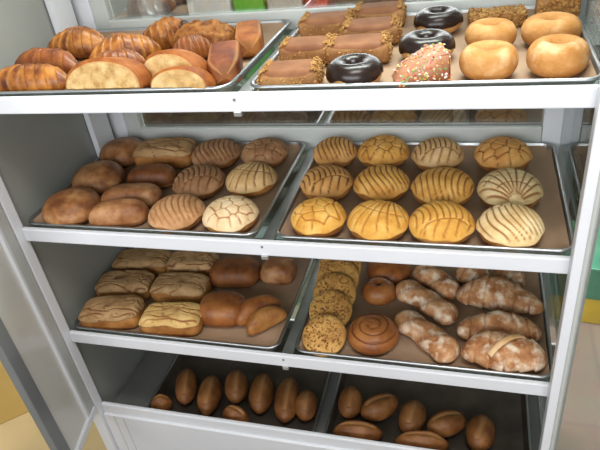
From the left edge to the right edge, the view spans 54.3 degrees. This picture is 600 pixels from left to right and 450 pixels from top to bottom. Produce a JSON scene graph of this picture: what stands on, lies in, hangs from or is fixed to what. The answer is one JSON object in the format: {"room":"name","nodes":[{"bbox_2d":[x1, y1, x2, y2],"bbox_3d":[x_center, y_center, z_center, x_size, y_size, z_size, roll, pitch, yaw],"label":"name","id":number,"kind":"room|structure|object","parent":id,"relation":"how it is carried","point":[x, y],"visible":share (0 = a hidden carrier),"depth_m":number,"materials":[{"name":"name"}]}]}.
{"room":"food shop","nodes":[
{"label":"food shop","id":0,"kind":"room"},
{"bbox_2d":[110,0,469,125],"bbox_3d":[-0.040,-1.445,2.214,5.000,3.000,0.100,3,34,16],"label":"wall","id":1,"kind":"structure","parent":0,"point":[122,9],"depth_m":2.69,"materials":[{"name":"paint"}]},
{"bbox_2d":[291,258,599,449],"bbox_3d":[-0.532,1.214,0.918,5.000,0.100,5.150,3,34,16],"label":"floor","id":2,"kind":"structure","parent":0,"point":[580,425],"depth_m":1.66,"materials":[{"name":"tile"}]},
{"bbox_2d":[0,412,106,449],"bbox_3d":[-1.127,0.716,1.705,1.180,0.014,1.650,3,34,16],"label":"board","id":3,"kind":"object","parent":2,"relation":"on","point":[21,432],"visible":0.02,"depth_m":1.75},
{"bbox_2d":[0,361,28,423],"bbox_3d":[-0.965,0.380,1.892,0.480,0.304,0.380,-22,35,-21],"label":"carton","id":4,"kind":"object","parent":3,"relation":"on","point":[12,406],"visible":0.02,"depth_m":1.78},
{"bbox_2d":[142,76,452,225],"bbox_3d":[-0.264,-0.271,2.361,1.730,0.740,0.380,3,34,16],"label":"stand","id":5,"kind":"object","parent":2,"relation":"on","point":[442,117],"visible":0.02,"depth_m":2.01,"materials":[{"name":"metal"}]},
{"bbox_2d":[136,0,171,17],"bbox_3d":[-0.483,-0.755,2.082,0.155,0.416,0.209,3,34,16],"label":"plastic bag","id":6,"kind":"object","parent":5,"relation":"on","point":[146,8],"visible":0.07,"depth_m":1.99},
{"bbox_2d":[168,0,188,15],"bbox_3d":[-0.372,-0.737,2.058,0.056,0.390,0.248,3,34,16],"label":"box","id":7,"kind":"object","parent":5,"relation":"on","point":[177,7],"visible":0.02,"depth_m":1.94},
{"bbox_2d":[186,0,244,78],"bbox_3d":[-0.263,-0.740,2.021,0.158,0.410,0.248,3,34,16],"label":"box","id":8,"kind":"object","parent":5,"relation":"on","point":[195,7],"visible":0.13,"depth_m":1.90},
{"bbox_2d":[233,0,273,79],"bbox_3d":[-0.128,-0.721,1.991,0.100,0.380,0.240,3,34,16],"label":"crate","id":9,"kind":"object","parent":5,"relation":"on","point":[239,5],"visible":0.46,"depth_m":1.87,"materials":[{"name":"green plastic"}]},
{"bbox_2d":[267,0,305,50],"bbox_3d":[-0.014,-0.720,1.955,0.120,0.390,0.248,3,34,16],"label":"box","id":10,"kind":"object","parent":5,"relation":"on","point":[272,4],"visible":0.05,"depth_m":1.84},
{"bbox_2d":[0,0,599,449],"bbox_3d":[0.110,0.015,0.985,1.352,1.670,0.702,3,34,16],"label":"display case","id":11,"kind":"object","parent":2,"relation":"on","point":[65,385],"visible":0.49,"depth_m":1.19,"materials":[{"name":"grey paint"}]},
{"bbox_2d":[147,320,334,431],"bbox_3d":[-0.126,0.364,1.469,0.413,0.022,0.361,3,34,16],"label":"baking tray","id":12,"kind":"object","parent":11,"relation":"on","point":[316,381],"visible":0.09,"depth_m":1.45,"materials":[{"name":"metal"}]},
{"bbox_2d":[151,394,172,410],"bbox_3d":[-0.330,0.423,1.388,0.052,0.048,0.041,-11,33,-5],"label":"roll","id":13,"kind":"object","parent":12,"relation":"on","point":[160,401],"visible":0.81,"depth_m":1.37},
{"bbox_2d":[175,369,197,404],"bbox_3d":[-0.279,0.390,1.428,0.054,0.047,0.108,-9,33,-1],"label":"roll","id":14,"kind":"object","parent":12,"relation":"on","point":[186,385],"visible":1,"depth_m":1.41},
{"bbox_2d":[197,375,221,415],"bbox_3d":[-0.217,0.402,1.397,0.056,0.046,0.118,-5,33,5],"label":"roll","id":15,"kind":"object","parent":12,"relation":"on","point":[210,390],"visible":1,"depth_m":1.37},
{"bbox_2d":[222,405,248,421],"bbox_3d":[-0.148,0.433,1.333,0.068,0.049,0.041,8,36,23],"label":"roll","id":16,"kind":"object","parent":12,"relation":"on","point":[231,412],"visible":0.72,"depth_m":1.32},
{"bbox_2d":[225,369,247,402],"bbox_3d":[-0.155,0.384,1.409,0.057,0.049,0.098,-9,33,-1],"label":"roll","id":17,"kind":"object","parent":12,"relation":"on","point":[236,382],"visible":1,"depth_m":1.39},
{"bbox_2d":[249,373,273,413],"bbox_3d":[-0.092,0.393,1.383,0.059,0.047,0.117,-4,33,7],"label":"roll","id":18,"kind":"object","parent":12,"relation":"on","point":[261,393],"visible":1,"depth_m":1.36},
{"bbox_2d":[274,377,299,422],"bbox_3d":[-0.029,0.401,1.358,0.060,0.046,0.128,-3,33,8],"label":"roll","id":19,"kind":"object","parent":12,"relation":"on","point":[288,390],"visible":0.9,"depth_m":1.33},
{"bbox_2d":[295,389,316,420],"bbox_3d":[0.013,0.408,1.337,0.051,0.048,0.082,-2,33,10],"label":"roll","id":20,"kind":"object","parent":12,"relation":"on","point":[306,401],"visible":1,"depth_m":1.32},
{"bbox_2d":[22,125,570,273],"bbox_3d":[-0.013,-0.078,1.126,0.972,0.068,0.392,3,34,16],"label":"glass shelf","id":21,"kind":"object","parent":11,"relation":"attached to","point":[311,136],"visible":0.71,"depth_m":1.05,"materials":[{"name":"grey paint"}]},
{"bbox_2d":[29,140,305,238],"bbox_3d":[-0.254,-0.085,1.197,0.473,0.020,0.361,3,34,16],"label":"baking tray","id":22,"kind":"object","parent":21,"relation":"on","point":[252,234],"visible":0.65,"depth_m":1.07,"materials":[{"name":"metal"}]},
{"bbox_2d":[33,144,301,232],"bbox_3d":[-0.254,-0.084,1.198,0.457,0.015,0.344,3,34,16],"label":"sheet","id":23,"kind":"object","parent":22,"relation":"on","point":[263,202],"visible":0.13,"depth_m":1.16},
{"bbox_2d":[42,187,100,227],"bbox_3d":[-0.443,-0.040,1.134,0.112,0.051,0.113,3,34,16],"label":"bun","id":24,"kind":"object","parent":23,"relation":"on","point":[73,205],"visible":0.86,"depth_m":1.10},
{"bbox_2d":[71,160,124,194],"bbox_3d":[-0.424,-0.104,1.228,0.111,0.050,0.111,3,34,16],"label":"bun","id":25,"kind":"object","parent":23,"relation":"on","point":[98,176],"visible":0.84,"depth_m":1.20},
{"bbox_2d":[89,198,149,226],"bbox_3d":[-0.339,-0.024,1.092,0.112,0.045,0.051,-6,33,4],"label":"roll","id":26,"kind":"object","parent":23,"relation":"on","point":[125,212],"visible":0.91,"depth_m":1.07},
{"bbox_2d":[99,137,142,167],"bbox_3d":[-0.403,-0.169,1.324,0.106,0.049,0.109,3,34,16],"label":"bun","id":27,"kind":"object","parent":23,"relation":"on","point":[120,151],"visible":0.71,"depth_m":1.29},
{"bbox_2d":[101,182,162,207],"bbox_3d":[-0.331,-0.059,1.147,0.122,0.041,0.055,-3,33,7],"label":"roll","id":28,"kind":"object","parent":23,"relation":"on","point":[149,193],"visible":0.59,"depth_m":1.13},
{"bbox_2d":[127,163,176,188],"bbox_3d":[-0.306,-0.102,1.207,0.104,0.042,0.058,-3,33,8],"label":"roll","id":29,"kind":"object","parent":23,"relation":"on","point":[162,175],"visible":0.78,"depth_m":1.19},
{"bbox_2d":[133,137,195,168],"bbox_3d":[-0.297,-0.160,1.287,0.137,0.050,0.074,0,34,12],"label":"roll","id":30,"kind":"object","parent":23,"relation":"on","point":[176,152],"visible":0.94,"depth_m":1.26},
{"bbox_2d":[148,194,205,232],"bbox_3d":[-0.226,-0.025,1.069,0.106,0.045,0.106,7,36,21],"label":"concha","id":31,"kind":"object","parent":23,"relation":"on","point":[175,211],"visible":1,"depth_m":1.04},
{"bbox_2d":[172,164,224,199],"bbox_3d":[-0.202,-0.088,1.159,0.106,0.046,0.107,-4,33,7],"label":"concha","id":32,"kind":"object","parent":23,"relation":"on","point":[202,181],"visible":0.98,"depth_m":1.13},
{"bbox_2d":[191,138,241,169],"bbox_3d":[-0.181,-0.155,1.257,0.109,0.046,0.110,3,34,16],"label":"concha","id":33,"kind":"object","parent":23,"relation":"on","point":[222,153],"visible":0.97,"depth_m":1.23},
{"bbox_2d":[202,195,258,232],"bbox_3d":[-0.124,-0.021,1.040,0.102,0.046,0.104,3,34,16],"label":"concha","id":34,"kind":"object","parent":23,"relation":"on","point":[232,213],"visible":0.99,"depth_m":1.01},
{"bbox_2d":[225,162,276,197],"bbox_3d":[-0.097,-0.092,1.142,0.102,0.046,0.102,-25,37,-25],"label":"concha","id":35,"kind":"object","parent":23,"relation":"on","point":[249,179],"visible":1,"depth_m":1.11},
{"bbox_2d":[241,137,288,167],"bbox_3d":[-0.075,-0.154,1.234,0.103,0.046,0.102,3,34,16],"label":"concha","id":36,"kind":"object","parent":23,"relation":"on","point":[273,152],"visible":0.98,"depth_m":1.21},
{"bbox_2d":[276,141,573,254],"bbox_3d":[0.225,-0.063,1.060,0.469,0.020,0.361,3,34,16],"label":"baking tray","id":37,"kind":"object","parent":21,"relation":"on","point":[527,250],"visible":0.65,"depth_m":0.94,"materials":[{"name":"metal"}]},
{"bbox_2d":[280,145,569,248],"bbox_3d":[0.225,-0.062,1.060,0.452,0.015,0.344,3,34,16],"label":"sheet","id":38,"kind":"object","parent":37,"relation":"on","point":[549,208],"visible":0.34,"depth_m":1.04,"materials":[{"name":"paper"}]},
{"bbox_2d":[290,197,346,236],"bbox_3d":[0.030,-0.015,0.994,0.097,0.050,0.094,7,36,22],"label":"concha","id":39,"kind":"object","parent":38,"relation":"on","point":[317,216],"visible":1,"depth_m":0.97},
{"bbox_2d":[300,165,353,200],"bbox_3d":[0.050,-0.082,1.093,0.101,0.049,0.100,16,40,32],"label":"concha","id":40,"kind":"object","parent":38,"relation":"on","point":[334,182],"visible":1,"depth_m":1.06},
{"bbox_2d":[313,136,356,167],"bbox_3d":[0.071,-0.151,1.193,0.092,0.050,0.092,3,34,16],"label":"concha","id":41,"kind":"object","parent":38,"relation":"on","point":[339,151],"visible":0.99,"depth_m":1.17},
{"bbox_2d":[347,199,408,243],"bbox_3d":[0.128,-0.009,0.964,0.104,0.049,0.104,3,34,16],"label":"concha","id":42,"kind":"object","parent":38,"relation":"on","point":[376,219],"visible":1,"depth_m":0.94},
{"bbox_2d":[353,165,409,201],"bbox_3d":[0.148,-0.078,1.065,0.105,0.050,0.104,3,34,16],"label":"concha","id":43,"kind":"object","parent":38,"relation":"on","point":[384,182],"visible":0.99,"depth_m":1.04,"materials":[{"name":"food"}]},
{"bbox_2d":[357,135,409,166],"bbox_3d":[0.166,-0.149,1.170,0.103,0.048,0.105,-6,33,3],"label":"concha","id":44,"kind":"object","parent":38,"relation":"on","point":[391,150],"visible":1,"depth_m":1.14,"materials":[{"name":"food"}]},
{"bbox_2d":[411,137,463,170],"bbox_3d":[0.266,-0.139,1.133,0.100,0.050,0.098,3,34,16],"label":"concha","id":45,"kind":"object","parent":38,"relation":"on","point":[433,152],"visible":0.98,"depth_m":1.11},
{"bbox_2d":[408,200,474,246],"bbox_3d":[0.227,-0.006,0.938,0.104,0.049,0.102,0,34,12],"label":"concha","id":46,"kind":"object","parent":38,"relation":"on","point":[440,221],"visible":0.99,"depth_m":0.91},
{"bbox_2d":[411,167,474,205],"bbox_3d":[0.252,-0.069,1.028,0.110,0.050,0.109,-10,33,-4],"label":"concha","id":47,"kind":"object","parent":38,"relation":"on","point":[451,184],"visible":0.98,"depth_m":1.00,"materials":[{"name":"food"}]},
{"bbox_2d":[474,136,532,171],"bbox_3d":[0.383,-0.136,1.102,0.108,0.049,0.108,3,34,16],"label":"concha","id":48,"kind":"object","parent":38,"relation":"on","point":[494,153],"visible":0.97,"depth_m":1.07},
{"bbox_2d":[476,203,544,250],"bbox_3d":[0.327,-0.001,0.906,0.101,0.050,0.101,-17,34,-14],"label":"concha","id":49,"kind":"object","parent":38,"relation":"on","point":[505,224],"visible":1,"depth_m":0.88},
{"bbox_2d":[477,168,543,207],"bbox_3d":[0.358,-0.064,0.996,0.106,0.050,0.109,3,34,16],"label":"concha","id":50,"kind":"object","parent":38,"relation":"on","point":[506,185],"visible":0.94,"depth_m":0.97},
{"bbox_2d":[0,0,598,116],"bbox_3d":[-0.043,-0.288,0.989,1.090,0.054,0.392,3,34,16],"label":"glass shelf","id":51,"kind":"object","parent":11,"relation":"attached to","point":[246,99],"visible":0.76,"depth_m":0.83,"materials":[{"name":"grey paint"}]},
{"bbox_2d":[0,19,289,96],"bbox_3d":[-0.285,-0.301,1.056,0.473,0.020,0.361,3,34,16],"label":"baking tray","id":52,"kind":"object","parent":51,"relation":"on","point":[232,84],"visible":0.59,"depth_m":0.92,"materials":[{"name":"metal"}]},
{"bbox_2d":[65,23,283,89],"bbox_3d":[-0.284,-0.300,1.057,0.457,0.016,0.344,3,34,16],"label":"sheet","id":53,"kind":"object","parent":52,"relation":"on","point":[270,30],"visible":0.1,"depth_m":1.13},
{"bbox_2d":[0,63,66,90],"bbox_3d":[-0.449,-0.245,0.974,0.158,0.048,0.060,0,34,12],"label":"croissant","id":54,"kind":"object","parent":53,"relation":"on","point":[38,76],"visible":0.77,"depth_m":0.95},
{"bbox_2d":[14,47,78,73],"bbox_3d":[-0.452,-0.294,1.050,0.156,0.048,0.060,9,36,24],"label":"croissant","id":55,"kind":"object","parent":53,"relation":"on","point":[60,58],"visible":0.48,"depth_m":1.02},
{"bbox_2d":[47,26,104,58],"bbox_3d":[-0.427,-0.354,1.129,0.130,0.056,0.069,1,34,13],"label":"croissant","id":56,"kind":"object","parent":53,"relation":"on","point":[80,41],"visible":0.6,"depth_m":1.10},
{"bbox_2d":[65,57,151,89],"bbox_3d":[-0.297,-0.241,0.924,0.138,0.062,0.075,3,34,16],"label":"bread","id":57,"kind":"object","parent":53,"relation":"on","point":[98,72],"visible":0.98,"depth_m":0.90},
{"bbox_2d":[98,48,144,63],"bbox_3d":[-0.292,-0.263,0.947,0.087,0.045,0.053,-9,33,-1],"label":"croissant","id":58,"kind":"object","parent":53,"relation":"on","point":[127,53],"visible":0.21,"depth_m":0.93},
{"bbox_2d":[89,33,161,58],"bbox_3d":[-0.315,-0.318,1.050,0.128,0.054,0.069,-11,33,-5],"label":"croissant","id":59,"kind":"object","parent":53,"relation":"on","point":[143,45],"visible":0.45,"depth_m":1.03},
{"bbox_2d":[143,16,187,49],"bbox_3d":[-0.252,-0.366,1.111,0.105,0.055,0.066,-16,34,-13],"label":"croissant","id":60,"kind":"object","parent":53,"relation":"on","point":[162,31],"visible":0.45,"depth_m":1.09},
{"bbox_2d":[143,49,207,76],"bbox_3d":[-0.192,-0.250,0.916,0.115,0.058,0.063,10,37,25],"label":"bread","id":61,"kind":"object","parent":53,"relation":"on","point":[156,61],"visible":0.49,"depth_m":0.89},
{"bbox_2d":[150,65,216,88],"bbox_3d":[-0.174,-0.224,0.884,0.098,0.043,0.054,5,35,20],"label":"bread","id":62,"kind":"object","parent":53,"relation":"on","point":[181,75],"visible":1,"depth_m":0.86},
{"bbox_2d":[173,34,211,57],"bbox_3d":[-0.187,-0.307,1.014,0.077,0.046,0.049,-13,33,-7],"label":"croissant","id":63,"kind":"object","parent":53,"relation":"on","point":[200,45],"visible":0.49,"depth_m":1.00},
{"bbox_2d":[171,19,234,46],"bbox_3d":[-0.175,-0.345,1.062,0.125,0.053,0.074,1,34,14],"label":"pastry","id":64,"kind":"object","parent":53,"relation":"on","point":[215,31],"visible":0.51,"depth_m":1.04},
{"bbox_2d":[207,40,242,84],"bbox_3d":[-0.118,-0.259,0.929,0.051,0.043,0.120,-8,33,0],"label":"bread roll","id":65,"kind":"object","parent":53,"relation":"on","point":[225,61],"visible":0.94,"depth_m":0.88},
{"bbox_2d":[235,20,263,57],"bbox_3d":[-0.089,-0.330,1.033,0.048,0.041,0.121,-8,33,1],"label":"bar","id":66,"kind":"object","parent":53,"relation":"on","point":[249,33],"visible":0.83,"depth_m":0.99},
{"bbox_2d":[250,5,599,90],"bbox_3d":[0.194,-0.279,0.919,0.469,0.020,0.361,3,34,16],"label":"baking tray","id":67,"kind":"object","parent":51,"relation":"on","point":[594,59],"visible":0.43,"depth_m":0.77,"materials":[{"name":"metal"}]},
{"bbox_2d":[256,9,596,84],"bbox_3d":[0.194,-0.278,0.919,0.452,0.015,0.344,3,34,16],"label":"sheet","id":68,"kind":"object","parent":67,"relation":"on","point":[522,71],"visible":0.2,"depth_m":0.89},
{"bbox_2d":[256,56,325,90],"bbox_3d":[-0.012,-0.217,0.846,0.094,0.037,0.057,0,34,13],"label":"bar","id":69,"kind":"object","parent":68,"relation":"on","point":[299,71],"visible":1,"depth_m":0.83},
{"bbox_2d":[278,32,331,63],"bbox_3d":[0.012,-0.281,0.940,0.093,0.037,0.057,0,34,13],"label":"bar","id":70,"kind":"object","parent":68,"relation":"on","point":[305,47],"visible":0.81,"depth_m":0.92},
{"bbox_2d":[297,8,355,35],"bbox_3d":[0.050,-0.365,1.059,0.106,0.037,0.065,0,34,13],"label":"bar","id":71,"kind":"object","parent":68,"relation":"on","point":[319,23],"visible":0.82,"depth_m":1.04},
{"bbox_2d":[326,53,383,83],"bbox_3d":[0.077,-0.217,0.828,0.082,0.036,0.082,3,34,16],"label":"doughnut","id":72,"kind":"object","parent":68,"relation":"on","point":[354,67],"visible":0.95,"depth_m":0.80,"materials":[{"name":"food"}]},
{"bbox_2d":[323,30,393,64],"bbox_3d":[0.092,-0.276,0.914,0.106,0.037,0.065,0,34,13],"label":"bar","id":73,"kind":"object","parent":68,"relation":"on","point":[379,45],"visible":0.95,"depth_m":0.89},
{"bbox_2d":[339,14,402,43],"bbox_3d":[0.121,-0.329,0.989,0.104,0.036,0.064,0,34,13],"label":"bar","id":74,"kind":"object","parent":68,"relation":"on","point":[393,24],"visible":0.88,"depth_m":0.97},
{"bbox_2d":[353,0,406,24],"bbox_3d":[0.145,-0.387,1.072,0.102,0.037,0.062,0,34,13],"label":"bar","id":75,"kind":"object","parent":68,"relation":"on","point":[376,9],"visible":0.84,"depth_m":1.05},
{"bbox_2d":[392,42,451,87],"bbox_3d":[0.163,-0.213,0.789,0.074,0.050,0.052,-8,33,1],"label":"wedge","id":76,"kind":"object","parent":68,"relation":"on","point":[432,62],"visible":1,"depth_m":0.77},
{"bbox_2d":[399,29,455,58],"bbox_3d":[0.192,-0.272,0.886,0.085,0.036,0.084,3,34,16],"label":"doughnut","id":77,"kind":"object","parent":68,"relation":"on","point":[410,43],"visible":0.75,"depth_m":0.86,"materials":[{"name":"food"}]},
{"bbox_2d":[413,5,462,32],"bbox_3d":[0.235,-0.347,0.993,0.083,0.036,0.083,3,34,16],"label":"doughnut","id":78,"kind":"object","parent":68,"relation":"on","point":[449,19],"visible":0.94,"depth_m":0.97,"materials":[{"name":"food"}]},
{"bbox_2d":[459,40,518,79],"bbox_3d":[0.255,-0.223,0.792,0.077,0.042,0.076,3,34,16],"label":"doughnut","id":79,"kind":"object","parent":68,"relation":"on","point":[484,59],"visible":0.97,"depth_m":0.77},
{"bbox_2d":[465,18,516,44],"bbox_3d":[0.290,-0.290,0.892,0.076,0.038,0.075,3,34,16],"label":"doughnut","id":80,"kind":"object","parent":68,"relation":"on","point":[503,29],"visible":0.63,"depth_m":0.87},
{"bbox_2d":[467,4,527,26],"bbox_3d":[0.335,-0.354,0.993,0.096,0.027,0.056,0,34,13],"label":"cake","id":81,"kind":"object","parent":68,"relation":"on","point":[517,15],"visible":0.73,"depth_m":0.98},
{"bbox_2d":[521,11,581,44],"bbox_3d":[0.374,-0.291,0.873,0.085,0.040,0.084,3,34,16],"label":"doughnut","id":82,"kind":"object","parent":68,"relation":"on","point":[536,26],"visible":0.63,"depth_m":0.85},
{"bbox_2d":[526,34,589,77],"bbox_3d":[0.340,-0.223,0.772,0.078,0.044,0.078,3,34,16],"label":"doughnut","id":83,"kind":"object","parent":68,"relation":"on","point":[554,55],"visible":0.98,"depth_m":0.75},
{"bbox_2d":[534,0,581,15],"bbox_3d":[0.420,-0.358,0.952,0.068,0.055,0.066,4,35,18],"label":"cake","id":84,"kind":"object","parent":68,"relation":"on","point":[569,6],"visible":0.56,"depth_m":0.93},
{"bbox_2d":[69,226,548,395],"bbox_3d":[0.019,0.145,1.271,0.972,0.068,0.392,3,34,16],"label":"glass shelf","id":85,"kind":"object","parent":11,"relation":"attached to","point":[287,358],"visible":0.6,"depth_m":1.12,"materials":[{"name":"grey paint"}]},
{"bbox_2d":[74,238,313,350],"bbox_3d":[-0.223,0.138,1.342,0.473,0.020,0.361,3,34,16],"label":"baking tray","id":86,"kind":"object","parent":85,"relation":"on","point":[76,323],"visible":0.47,"depth_m":1.21,"materials":[{"name":"metal"}]},
{"bbox_2d":[79,249,310,345],"bbox_3d":[-0.222,0.139,1.343,0.457,0.015,0.344,3,34,16],"label":"sheet","id":87,"kind":"object","parent":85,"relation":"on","point":[286,294],"visible":0.2,"depth_m":1.27,"materials":[{"name":"paper"}]},
{"bbox_2d":[78,295,145,329],"bbox_3d":[-0.408,0.189,1.272,0.140,0.047,0.076,-3,33,8],"label":"roll","id":88,"kind":"object","parent":87,"relation":"on","point":[113,312],"visible":0.99,"depth_m":1.25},
{"bbox_2d":[94,270,154,299],"bbox_3d":[-0.403,0.138,1.348,0.135,0.048,0.073,-2,33,9],"label":"roll","id":89,"kind":"object","parent":87,"relation":"on","point":[139,283],"visible":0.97,"depth_m":1.32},
{"bbox_2d":[112,248,170,276],"bbox_3d":[-0.381,0.089,1.418,0.143,0.047,0.074,-2,33,10],"label":"roll","id":90,"kind":"object","parent":87,"relation":"on","point":[154,261],"visible":0.84,"depth_m":1.39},
{"bbox_2d":[138,302,202,336],"bbox_3d":[-0.268,0.196,1.231,0.135,0.047,0.072,-1,34,11],"label":"roll","id":91,"kind":"object","parent":87,"relation":"on","point":[178,319],"visible":0.99,"depth_m":1.21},
{"bbox_2d":[150,272,211,303],"bbox_3d":[-0.269,0.141,1.316,0.136,0.047,0.074,0,34,13],"label":"roll","id":92,"kind":"object","parent":87,"relation":"on","point":[168,286],"visible":0.97,"depth_m":1.29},
{"bbox_2d":[165,250,218,275],"bbox_3d":[-0.254,0.092,1.386,0.123,0.048,0.072,0,34,13],"label":"roll","id":93,"kind":"object","parent":87,"relation":"on","point":[180,260],"visible":0.75,"depth_m":1.36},
{"bbox_2d":[199,291,246,327],"bbox_3d":[-0.164,0.174,1.239,0.110,0.049,0.086,0,34,13],"label":"roll","id":94,"kind":"object","parent":87,"relation":"on","point":[220,309],"visible":0.79,"depth_m":1.21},
{"bbox_2d":[208,256,261,287],"bbox_3d":[-0.150,0.105,1.345,0.124,0.047,0.085,-1,34,11],"label":"roll","id":95,"kind":"object","parent":87,"relation":"on","point":[234,271],"visible":0.98,"depth_m":1.32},
{"bbox_2d":[236,294,286,334],"bbox_3d":[-0.085,0.179,1.217,0.104,0.046,0.086,-23,36,-22],"label":"roll","id":96,"kind":"object","parent":87,"relation":"on","point":[259,313],"visible":0.99,"depth_m":1.20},
{"bbox_2d":[260,257,296,284],"bbox_3d":[-0.049,0.101,1.331,0.082,0.044,0.069,1,34,13],"label":"roll","id":97,"kind":"object","parent":87,"relation":"on","point":[275,270],"visible":0.98,"depth_m":1.31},
{"bbox_2d":[295,272,552,379],"bbox_3d":[0.256,0.159,1.205,0.469,0.020,0.361,3,34,16],"label":"baking tray","id":98,"kind":"object","parent":85,"relation":"on","point":[540,274],"visible":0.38,"depth_m":1.07,"materials":[{"name":"metal"}]},
{"bbox_2d":[299,261,548,374],"bbox_3d":[0.256,0.160,1.206,0.452,0.015,0.344,3,34,16],"label":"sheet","id":99,"kind":"object","parent":98,"relation":"on","point":[406,349],"visible":0.16,"depth_m":1.16,"materials":[{"name":"paper"}]},
{"bbox_2d":[302,314,345,356],"bbox_3d":[0.047,0.214,1.134,0.084,0.049,0.081,23,44,38],"label":"cookie","id":100,"kind":"object","parent":99,"relation":"on","point":[326,333],"visible":1,"depth_m":1.12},
{"bbox_2d":[309,290,351,325],"bbox_3d":[0.062,0.173,1.185,0.089,0.050,0.081,8,36,24],"label":"cookie","id":101,"kind":"object","parent":99,"relation":"on","point":[335,303],"visible":0.79,"depth_m":1.18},
{"bbox_2d":[313,273,355,304],"bbox_3d":[0.072,0.142,1.218,0.091,0.052,0.084,7,36,22],"label":"cookie","id":102,"kind":"object","parent":101,"relation":"on","point":[339,282],"visible":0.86,"depth_m":1.22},
{"bbox_2d":[316,260,358,287],"bbox_3d":[0.081,0.117,1.256,0.093,0.052,0.086,9,36,24],"label":"cookie","id":103,"kind":"object","parent":102,"relation":"on","point":[344,267],"visible":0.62,"depth_m":1.26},
{"bbox_2d":[347,313,398,354],"bbox_3d":[0.141,0.207,1.130,0.100,0.042,0.100,3,34,16],"label":"roll","id":104,"kind":"object","parent":99,"relation":"on","point":[369,333],"visible":1,"depth_m":1.11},
{"bbox_2d":[362,277,395,305],"bbox_3d":[0.167,0.136,1.233,0.074,0.041,0.074,3,34,16],"label":"bun","id":105,"kind":"object","parent":99,"relation":"on","point":[377,291],"visible":1,"depth_m":1.21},
{"bbox_2d":[367,262,411,284],"bbox_3d":[0.197,0.093,1.292,0.100,0.042,0.100,3,34,16],"label":"bun","id":106,"kind":"object","parent":99,"relation":"on","point":[397,273],"visible":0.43,"depth_m":1.26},
{"bbox_2d":[394,310,459,362],"bbox_3d":[0.241,0.206,1.113,0.061,0.038,0.152,-25,37,-25],"label":"sugared twist","id":107,"kind":"object","parent":99,"relation":"on","point":[443,348],"visible":0.99,"depth_m":1.09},
{"bbox_2d":[395,280,458,324],"bbox_3d":[0.257,0.153,1.191,0.062,0.037,0.152,-28,38,-28],"label":"sugared twist","id":108,"kind":"object","parent":99,"relation":"on","point":[428,302],"visible":1,"depth_m":1.17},
{"bbox_2d":[413,265,459,300],"bbox_3d":[0.290,0.116,1.239,0.059,0.040,0.117,-23,36,-22],"label":"sugared twist","id":109,"kind":"object","parent":99,"relation":"on","point":[437,280],"visible":0.86,"depth_m":1.22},
{"bbox_2d":[455,267,489,282],"bbox_3d":[0.368,0.104,1.249,0.072,0.030,0.050,4,35,18],"label":"sugared twist","id":110,"kind":"object","parent":99,"relation":"on","point":[462,275],"visible":0.52,"depth_m":1.24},
{"bbox_2d":[456,310,541,340],"bbox_3d":[0.372,0.188,1.100,0.153,0.051,0.064,0,34,12],"label":"croissant","id":111,"kind":"object","parent":99,"relation":"on","point":[496,320],"visible":0.76,"depth_m":1.08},
{"bbox_2d":[456,275,543,314],"bbox_3d":[0.401,0.135,1.171,0.168,0.055,0.082,7,36,23],"label":"croissant","id":112,"kind":"object","parent":99,"relation":"on","point":[492,293],"visible":1,"depth_m":1.15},
{"bbox_2d":[461,329,547,372],"bbox_3d":[0.363,0.220,1.045,0.147,0.060,0.086,2,34,15],"label":"croissant","id":113,"kind":"object","parent":99,"relation":"on","point":[494,350],"visible":1,"depth_m":1.02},
{"bbox_2d":[491,270,525,286],"bbox_3d":[0.439,0.107,1.230,0.068,0.029,0.053,9,37,25],"label":"sugared twist","id":114,"kind":"object","parent":99,"relation":"on","point":[515,277],"visible":0.66,"depth_m":1.22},
{"bbox_2d":[324,359,530,449],"bbox_3d":[0.298,0.383,1.348,0.425,0.022,0.361,3,34,16],"label":"baking tray","id":115,"kind":"object","parent":11,"relation":"on","point":[508,412],"visible":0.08,"depth_m":1.32,"materials":[{"name":"metal"}]},
{"bbox_2d":[338,386,362,417],"bbox_3d":[0.114,0.398,1.331,0.056,0.046,0.085,0,34,12],"label":"roll","id":116,"kind":"object","parent":115,"relation":"on","point":[350,402],"visible":0.99,"depth_m":1.31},
{"bbox_2d":[333,420,382,440],"bbox_3d":[0.124,0.444,1.260,0.109,0.046,0.046,-1,33,10],"label":"roll","id":117,"kind":"object","parent":115,"relation":"on","point":[349,428],"visible":0.77,"depth_m":1.24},
{"bbox_2d":[361,393,398,421],"bbox_3d":[0.178,0.404,1.309,0.094,0.046,0.059,-18,34,-15],"label":"roll","id":118,"kind":"object","parent":115,"relation":"on","point":[378,407],"visible":1,"depth_m":1.29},
{"bbox_2d":[398,400,425,432],"bbox_3d":[0.245,0.415,1.275,0.057,0.047,0.086,8,36,23],"label":"roll","id":119,"kind":"object","parent":115,"relation":"on","point":[412,416],"visible":0.89,"depth_m":1.26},
{"bbox_2d":[394,430,448,449],"bbox_3d":[0.253,0.451,1.218,0.112,0.049,0.044,0,34,12],"label":"roll","id":120,"kind":"object","parent":115,"relation":"on","point":[418,438],"visible":0.91,"depth_m":1.20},
{"bbox_2d":[426,409,465,437],"bbox_3d":[0.313,0.422,1.252,0.090,0.047,0.056,-14,33,-9],"label":"roll","id":121,"kind":"object","parent":115,"relation":"on","point":[446,423],"visible":0.94,"depth_m":1.23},
{"bbox_2d":[466,414,494,449],"bbox_3d":[0.377,0.432,1.224,0.059,0.045,0.089,9,36,24],"label":"roll","id":122,"kind":"object","parent":115,"relation":"on","point":[480,430],"visible":1,"depth_m":1.20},
{"bbox_2d":[469,45,599,176],"bbox_3d":[1.387,-0.329,2.100,1.540,0.730,0.515,3,34,16],"label":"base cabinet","id":123,"kind":"object","parent":2,"relation":"on","point":[477,117],"visible":0.02,"depth_m":1.99,"materials":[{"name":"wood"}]},
{"bbox_2d":[581,226,599,323],"bbox_3d":[1.026,0.161,1.899,0.444,0.220,0.264,6,36,21],"label":"pack","id":124,"kind":"object","parent":2,"relation":"on","point":[591,311],"visible":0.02,"depth_m":1.83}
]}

